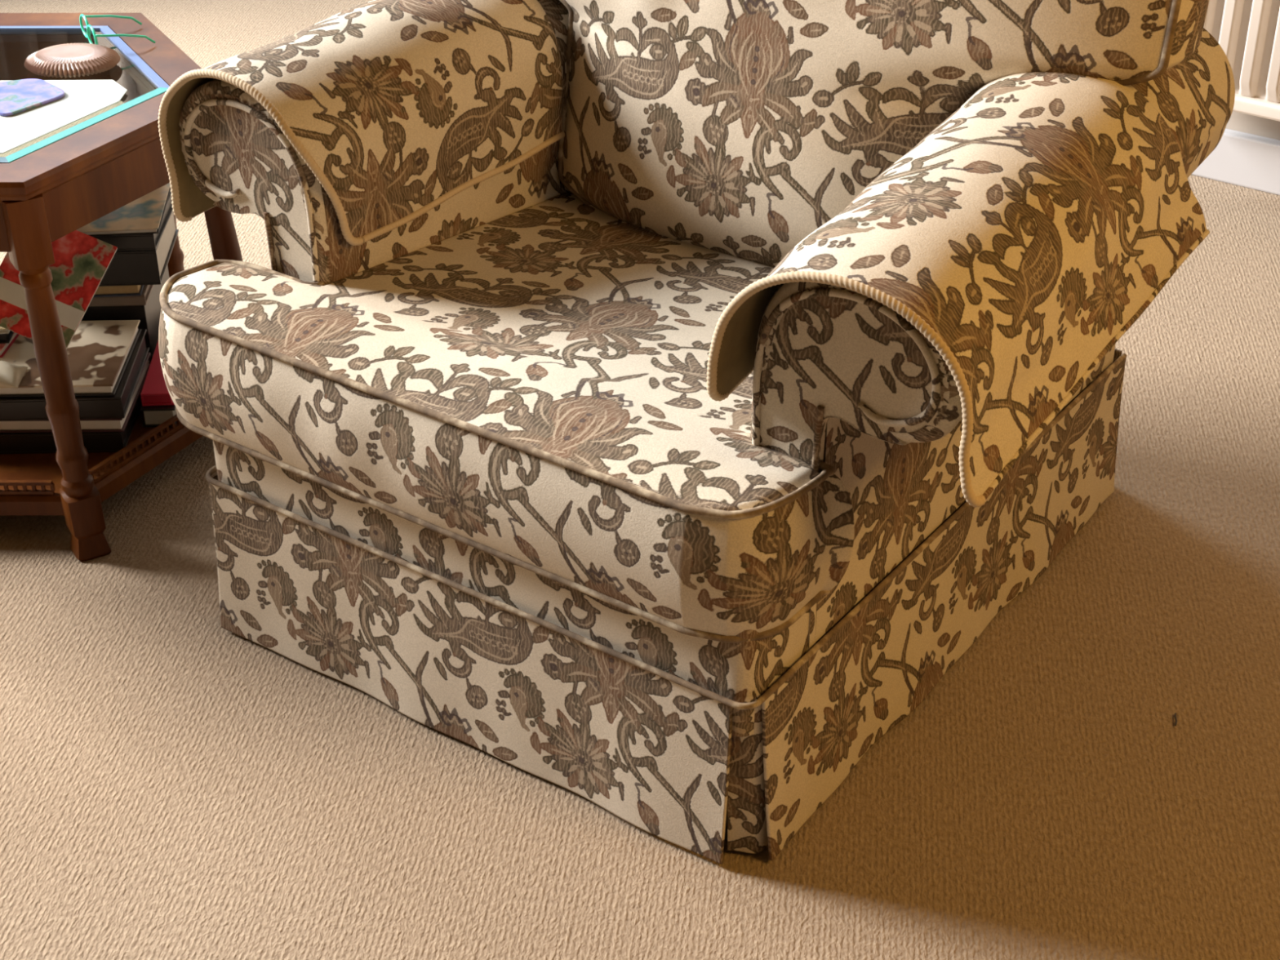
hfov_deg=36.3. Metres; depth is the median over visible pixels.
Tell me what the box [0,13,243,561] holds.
coffee table
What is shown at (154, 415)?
book
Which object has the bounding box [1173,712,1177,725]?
thread
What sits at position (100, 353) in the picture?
book
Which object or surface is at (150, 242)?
book
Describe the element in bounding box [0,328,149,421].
book
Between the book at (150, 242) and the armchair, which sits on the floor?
the armchair
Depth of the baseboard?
3.75 m
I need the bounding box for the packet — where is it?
[0,360,27,388]
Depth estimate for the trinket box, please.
2.75 m
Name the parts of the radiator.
rail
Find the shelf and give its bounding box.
[0,410,202,515]
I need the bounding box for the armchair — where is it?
[157,0,1235,864]
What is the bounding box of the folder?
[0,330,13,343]
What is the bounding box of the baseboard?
[1191,128,1279,195]
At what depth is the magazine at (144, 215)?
2.86 m
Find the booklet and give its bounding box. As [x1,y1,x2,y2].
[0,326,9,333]
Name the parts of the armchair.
panel, rope trim, arm, arm, hem cord, seat, hem cord, rope trim, panel, arm, arm, hem cord, panel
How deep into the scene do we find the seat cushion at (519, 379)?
2.20 m
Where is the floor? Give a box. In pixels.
[0,0,1279,959]
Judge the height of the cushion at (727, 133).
0.608 m
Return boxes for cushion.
[158,191,853,635]
[562,0,1208,267]
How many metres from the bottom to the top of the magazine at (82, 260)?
0.157 m
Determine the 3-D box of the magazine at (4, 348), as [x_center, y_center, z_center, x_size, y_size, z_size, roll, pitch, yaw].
[-0.993,-0.217,2.868,0.160,0.012,0.125,2,32,4]
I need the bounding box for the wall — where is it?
[1225,111,1279,140]
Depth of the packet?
2.75 m
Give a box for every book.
[0,320,141,397]
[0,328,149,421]
[0,352,151,432]
[0,390,142,453]
[81,266,168,358]
[88,284,153,306]
[93,188,173,250]
[93,284,144,297]
[98,211,178,286]
[140,340,173,406]
[140,404,177,426]
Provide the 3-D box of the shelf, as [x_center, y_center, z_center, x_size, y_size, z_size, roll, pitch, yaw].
[-0.950,-0.125,2.966,0.649,0.032,0.713,20,37,30]
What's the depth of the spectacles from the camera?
2.85 m
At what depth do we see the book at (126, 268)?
2.87 m
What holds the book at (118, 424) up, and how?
on the book at (94, 442)
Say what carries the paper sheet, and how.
on the coffee table
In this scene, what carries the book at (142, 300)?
on the book at (148, 315)
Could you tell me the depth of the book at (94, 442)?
2.79 m
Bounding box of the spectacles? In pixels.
[79,13,155,44]
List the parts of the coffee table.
gallery rail, leg, frame, gallery rail, leg, leg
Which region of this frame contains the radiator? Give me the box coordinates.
[1203,0,1279,121]
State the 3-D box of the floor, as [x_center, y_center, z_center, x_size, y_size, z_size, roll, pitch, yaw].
[-0.538,0.187,2.572,5.800,0.001,4.400,20,37,30]
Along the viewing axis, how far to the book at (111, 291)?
2.90 m
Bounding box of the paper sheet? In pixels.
[0,80,127,154]
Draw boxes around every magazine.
[0,230,117,348]
[0,332,19,357]
[76,182,170,236]
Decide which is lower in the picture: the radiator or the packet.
the packet
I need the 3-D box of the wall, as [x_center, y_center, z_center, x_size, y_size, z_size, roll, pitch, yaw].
[0.743,-1.791,3.475,5.800,2.400,0.100,20,37,30]
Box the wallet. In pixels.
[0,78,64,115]
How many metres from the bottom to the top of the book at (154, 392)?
0.020 m
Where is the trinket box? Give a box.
[23,42,120,78]

